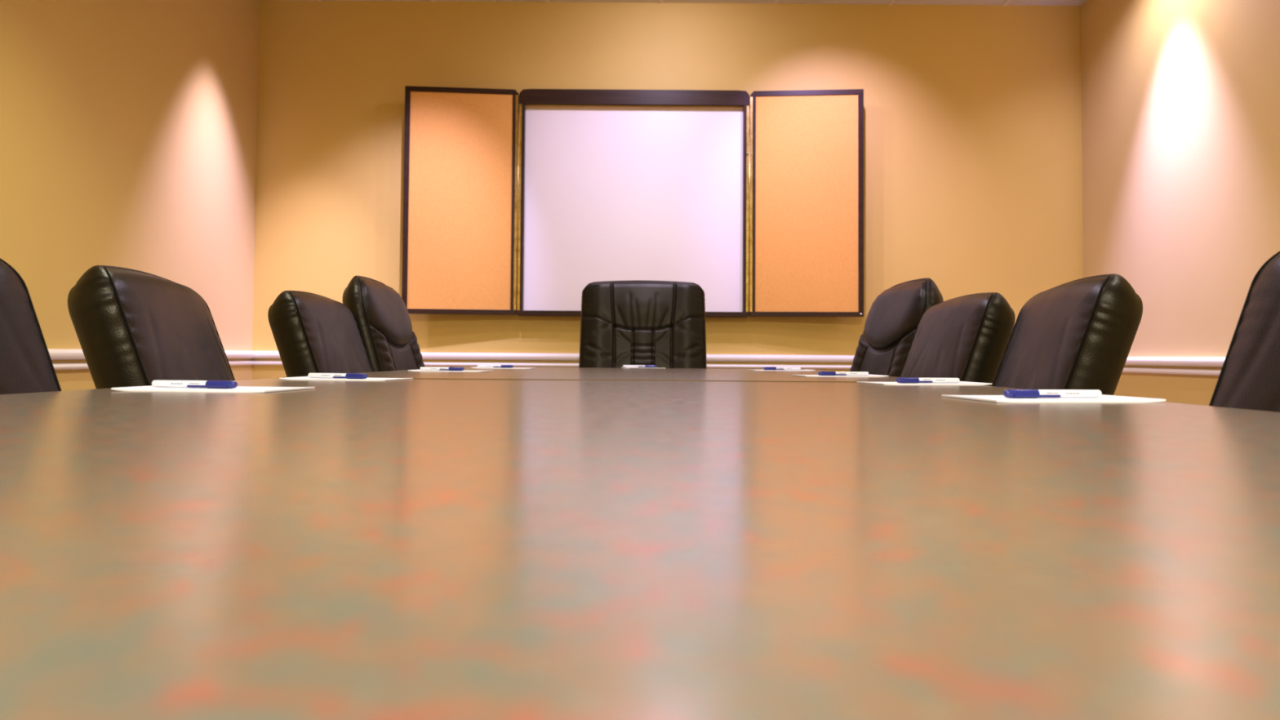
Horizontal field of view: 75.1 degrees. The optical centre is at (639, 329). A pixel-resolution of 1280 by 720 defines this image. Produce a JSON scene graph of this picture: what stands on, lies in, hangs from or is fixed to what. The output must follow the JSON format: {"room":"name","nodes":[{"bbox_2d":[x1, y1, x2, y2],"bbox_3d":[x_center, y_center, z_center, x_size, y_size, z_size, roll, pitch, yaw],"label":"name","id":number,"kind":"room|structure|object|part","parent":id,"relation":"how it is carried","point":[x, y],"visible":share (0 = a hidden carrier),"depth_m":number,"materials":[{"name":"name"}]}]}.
{"room":"conference room","nodes":[
{"label":"conference room","id":0,"kind":"room"},
{"bbox_2d":[0,0,259,391],"bbox_3d":[-2.091,-0.528,0.917,0.100,2.690,7.000,0,-2,0],"label":"wall","id":1,"kind":"structure","parent":0,"point":[128,128],"depth_m":3.32,"materials":[{"name":"beige paint"}]},
{"bbox_2d":[47,348,255,369],"bbox_3d":[-2.029,0.042,0.899,0.033,0.074,7.000,0,-2,0],"label":"trim","id":2,"kind":"structure","parent":1,"relation":"attached to","point":[55,353],"depth_m":2.99,"materials":[{"name":"white wood"}]},
{"bbox_2d":[316,0,1012,5],"bbox_3d":[0.163,-1.856,0.959,4.390,0.006,7.000,0,-2,0],"label":"trim","id":3,"kind":"structure","parent":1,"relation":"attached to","point":[776,2],"depth_m":4.43,"materials":[{"name":"silver metal"}]},
{"bbox_2d":[251,0,1083,379],"bbox_3d":[0.153,-0.401,4.465,4.590,2.690,0.100,0,-2,0],"label":"wall","id":4,"kind":"structure","parent":0,"point":[973,144],"depth_m":4.44,"materials":[{"name":"beige paint"}]},
{"bbox_2d":[253,351,854,368],"bbox_3d":[0.149,0.167,4.380,4.390,0.074,0.033,0,-2,0],"label":"trim","id":5,"kind":"structure","parent":4,"relation":"attached to","point":[259,354],"depth_m":4.37,"materials":[{"name":"white wood"}]},
{"bbox_2d":[401,85,863,317],"bbox_3d":[-0.033,-0.661,4.357,2.381,1.187,0.130,0,-2,0],"label":"cabinet","id":6,"kind":"object","parent":4,"relation":"attached to","point":[514,203],"visible":0.97,"depth_m":4.35,"materials":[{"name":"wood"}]},
{"bbox_3d":[-0.932,-0.667,4.337,0.529,1.133,0.024,1,-2,-5],"label":"cork panel","id":7,"kind":"part","parent":6,"relation":"part of","materials":[{"name":"orange"}]},
{"bbox_3d":[-0.928,-1.244,4.358,0.582,0.026,0.042,1,-2,-5],"label":"rail","id":8,"kind":"part","parent":6,"relation":"part of","materials":[{"name":"brown wood"}]},
{"bbox_3d":[-0.936,-0.091,4.322,0.582,0.024,0.042,1,-2,-5],"label":"rail","id":9,"kind":"part","parent":6,"relation":"part of","materials":[{"name":"brown wood"}]},
{"bbox_3d":[-0.614,-0.638,4.382,0.015,1.083,0.079,0,-2,0],"label":"rail","id":10,"kind":"part","parent":6,"relation":"part of","materials":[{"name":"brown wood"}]},
{"bbox_3d":[-0.037,-0.080,4.364,1.202,0.026,0.079,0,-2,0],"label":"rail","id":11,"kind":"part","parent":6,"relation":"part of","materials":[{"name":"brown wood"}]},
{"bbox_3d":[0.547,-0.630,4.382,0.015,1.083,0.079,0,-2,0],"label":"rail","id":12,"kind":"part","parent":6,"relation":"part of","materials":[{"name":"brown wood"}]},
{"bbox_3d":[0.861,-0.078,4.322,0.582,0.024,0.042,0,-2,5],"label":"rail","id":13,"kind":"part","parent":6,"relation":"part of","materials":[{"name":"brown wood"}]},
{"bbox_3d":[0.869,-1.232,4.358,0.582,0.026,0.042,0,-2,5],"label":"rail","id":14,"kind":"part","parent":6,"relation":"part of","materials":[{"name":"brown wood"}]},
{"bbox_3d":[0.866,-0.654,4.337,0.529,1.133,0.024,0,-2,5],"label":"cork panel","id":15,"kind":"part","parent":6,"relation":"part of","materials":[{"name":"orange"}]},
{"bbox_2d":[336,0,1087,5],"bbox_3d":[0.163,-1.907,0.960,4.590,0.100,7.200,0,-2,0],"label":"ceiling","id":16,"kind":"structure","parent":0,"point":[1037,2],"depth_m":4.44,"materials":[{"name":"beige tile"}]},
{"bbox_2d":[1080,0,1279,405],"bbox_3d":[2.398,-0.497,0.917,0.100,2.690,7.000,0,-2,0],"label":"wall","id":17,"kind":"structure","parent":0,"point":[1180,99],"depth_m":3.62,"materials":[{"name":"beige paint"}]},
{"bbox_2d":[1122,356,1225,375],"bbox_3d":[2.328,0.073,0.899,0.033,0.074,7.000,0,-2,0],"label":"trim","id":18,"kind":"structure","parent":17,"relation":"attached to","point":[1194,362],"depth_m":3.61,"materials":[{"name":"white wood"}]},
{"bbox_3d":[0.144,0.882,0.873,4.590,0.100,7.200,0,-2,0],"label":"floor","id":19,"kind":"structure","parent":0,"visible":0},
{"bbox_2d":[0,257,61,394],"bbox_3d":[-0.618,0.351,0.928,0.677,0.954,0.476,0,-2,0],"label":"office chair","id":20,"kind":"object","parent":19,"relation":"on","point":[26,366],"visible":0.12,"depth_m":1.11,"materials":[{"name":"black leather"}]},
{"bbox_2d":[67,265,235,388],"bbox_3d":[-0.641,0.372,1.588,0.677,0.954,0.476,1,-2,-10],"label":"office chair","id":21,"kind":"object","parent":19,"relation":"on","point":[133,327],"visible":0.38,"depth_m":1.38,"materials":[{"name":"black leather"}]},
{"bbox_2d":[267,290,373,377],"bbox_3d":[-0.601,0.386,2.258,0.677,0.967,0.476,0,-2,-2],"label":"office chair","id":22,"kind":"object","parent":19,"relation":"on","point":[313,333],"visible":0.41,"depth_m":2.08,"materials":[{"name":"black leather"}]},
{"bbox_2d":[342,275,425,372],"bbox_3d":[-0.603,0.357,2.752,0.671,1.056,0.505,0,-2,1],"label":"office chair","id":23,"kind":"object","parent":19,"relation":"on","point":[381,315],"visible":0.28,"depth_m":2.63,"materials":[{"name":"black leather"}]},
{"bbox_2d":[0,366,1279,719],"bbox_3d":[-0.055,0.474,1.503,1.428,0.752,3.815,0,-2,1],"label":"conference table","id":24,"kind":"object","parent":19,"relation":"on","point":[538,543],"visible":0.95,"depth_m":0.22,"materials":[{"name":"stone"}]},
{"bbox_2d":[111,385,315,392],"bbox_3d":[-0.599,0.084,1.183,0.216,0.004,0.140,0,-2,5],"label":"notepad","id":25,"kind":"object","parent":24,"relation":"on","point":[140,388],"visible":0.87,"depth_m":1.14,"materials":[{"name":"white paper"}]},
{"bbox_2d":[151,380,237,388],"bbox_3d":[-0.633,0.078,1.182,0.135,0.011,0.013,0,-2,12],"label":"pen","id":26,"kind":"object","parent":25,"relation":"on","point":[175,384],"visible":1,"depth_m":1.18,"materials":[{"name":"white plastic"}]},
{"bbox_2d":[279,376,413,381],"bbox_3d":[-0.591,0.100,1.688,0.216,0.004,0.140,0,-2,6],"label":"notepad","id":27,"kind":"object","parent":24,"relation":"on","point":[302,378],"visible":0.84,"depth_m":1.64,"materials":[{"name":"white paper"}]},
{"bbox_2d":[307,373,368,378],"bbox_3d":[-0.609,0.093,1.677,0.135,0.011,0.013,0,-2,16],"label":"pen","id":28,"kind":"object","parent":27,"relation":"on","point":[343,375],"visible":1,"depth_m":1.67,"materials":[{"name":"white plastic"}]},
{"bbox_2d":[408,369,492,372],"bbox_3d":[-0.561,0.123,2.477,0.216,0.004,0.140,0,-2,3],"label":"notepad","id":29,"kind":"object","parent":24,"relation":"on","point":[408,370],"visible":0.84,"depth_m":2.42,"materials":[{"name":"white paper"}]},
{"bbox_2d":[419,366,464,370],"bbox_3d":[-0.586,0.117,2.466,0.135,0.011,0.013,0,-2,8],"label":"pen","id":30,"kind":"object","parent":29,"relation":"on","point":[422,368],"visible":0.99,"depth_m":2.46,"materials":[{"name":"white plastic"}]},
{"bbox_2d":[471,367,536,368],"bbox_3d":[-0.501,0.142,3.077,0.216,0.004,0.140,0,-2,2],"label":"notepad","id":31,"kind":"object","parent":24,"relation":"on","point":[471,367],"visible":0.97,"depth_m":3.01,"materials":[{"name":"white paper"}]},
{"bbox_2d":[477,364,513,368],"bbox_3d":[-0.534,0.136,3.076,0.135,0.011,0.013,0,-2,5],"label":"pen","id":32,"kind":"object","parent":31,"relation":"on","point":[478,366],"visible":0.99,"depth_m":3.07,"materials":[{"name":"white plastic"}]},
{"bbox_2d":[622,367,665,368],"bbox_3d":[0.012,0.154,3.327,0.140,0.004,0.216,1,-2,-10],"label":"notepad","id":33,"kind":"object","parent":24,"relation":"on","point":[622,367],"visible":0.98,"depth_m":3.23,"materials":[{"name":"white paper"}]},
{"bbox_2d":[622,364,656,367],"bbox_3d":[-0.001,0.148,3.336,0.135,0.011,0.013,0,-2,0],"label":"pen","id":34,"kind":"object","parent":33,"relation":"on","point":[624,366],"visible":0.86,"depth_m":3.33,"materials":[{"name":"white plastic"}]},
{"bbox_2d":[750,369,815,371],"bbox_3d":[0.509,0.147,3.007,0.216,0.004,0.140,0,-2,-2],"label":"notepad","id":35,"kind":"object","parent":24,"relation":"on","point":[750,370],"visible":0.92,"depth_m":2.96,"materials":[{"name":"white paper"}]},
{"bbox_2d":[763,366,800,369],"bbox_3d":[0.511,0.141,2.996,0.135,0.011,0.013,0,-2,-3],"label":"pen","id":36,"kind":"object","parent":35,"relation":"on","point":[766,367],"visible":1,"depth_m":2.99,"materials":[{"name":"white plastic"}]},
{"bbox_2d":[791,374,888,377],"bbox_3d":[0.524,0.122,2.197,0.216,0.004,0.140,1,-2,-4],"label":"notepad","id":37,"kind":"object","parent":24,"relation":"on","point":[809,375],"visible":0.79,"depth_m":2.14,"materials":[{"name":"white paper"}]},
{"bbox_2d":[817,371,868,375],"bbox_3d":[0.531,0.116,2.177,0.135,0.011,0.013,1,-2,-6],"label":"pen","id":38,"kind":"object","parent":37,"relation":"on","point":[820,373],"visible":0.98,"depth_m":2.17,"materials":[{"name":"white plastic"}]},
{"bbox_2d":[857,381,991,385],"bbox_3d":[0.561,0.107,1.658,0.216,0.004,0.140,1,-2,-6],"label":"notepad","id":39,"kind":"object","parent":24,"relation":"on","point":[960,383],"visible":0.85,"depth_m":1.61,"materials":[{"name":"white paper"}]},
{"bbox_2d":[896,377,959,382],"bbox_3d":[0.570,0.101,1.647,0.135,0.011,0.013,1,-2,-12],"label":"pen","id":40,"kind":"object","parent":39,"relation":"on","point":[902,380],"visible":1,"depth_m":1.64,"materials":[{"name":"white plastic"}]},
{"bbox_2d":[942,394,1165,403],"bbox_3d":[0.522,0.088,1.068,0.216,0.004,0.140,1,-2,-6],"label":"notepad","id":41,"kind":"object","parent":24,"relation":"on","point":[998,398],"visible":0.82,"depth_m":1.03,"materials":[{"name":"white paper"}]},
{"bbox_2d":[1003,389,1102,398],"bbox_3d":[0.527,0.082,1.062,0.135,0.011,0.013,1,-2,-10],"label":"pen","id":42,"kind":"object","parent":41,"relation":"on","point":[1011,393],"visible":1,"depth_m":1.06,"materials":[{"name":"white plastic"}]},
{"bbox_2d":[578,280,706,368],"bbox_3d":[0.011,0.343,3.311,0.544,1.129,0.671,0,-2,0],"label":"office chair","id":43,"kind":"object","parent":19,"relation":"on","point":[661,324],"visible":0.52,"depth_m":3.52,"materials":[{"name":"black leather"}]},
{"bbox_2d":[849,277,943,377],"bbox_3d":[0.584,0.363,2.671,0.671,1.056,0.505,1,-2,-6],"label":"office chair","id":44,"kind":"object","parent":19,"relation":"on","point":[892,320],"visible":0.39,"depth_m":2.63,"materials":[{"name":"black leather"}]},
{"bbox_2d":[899,292,1015,386],"bbox_3d":[0.554,0.391,2.151,0.677,0.967,0.476,0,-2,0],"label":"office chair","id":45,"kind":"object","parent":19,"relation":"on","point":[966,338],"visible":0.34,"depth_m":2.00,"materials":[{"name":"black leather"}]},
{"bbox_2d":[991,273,1142,395],"bbox_3d":[0.567,0.380,1.665,0.677,0.960,0.476,0,-2,9],"label":"office chair","id":46,"kind":"object","parent":19,"relation":"on","point":[1078,334],"visible":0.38,"depth_m":1.45,"materials":[{"name":"black leather"}]},
{"bbox_2d":[1208,251,1279,412],"bbox_3d":[0.516,0.351,0.799,0.677,0.962,0.476,0,-2,0],"label":"office chair","id":47,"kind":"object","parent":19,"relation":"on","point":[1249,378],"visible":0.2,"depth_m":0.99,"materials":[{"name":"black leather"}]}
]}

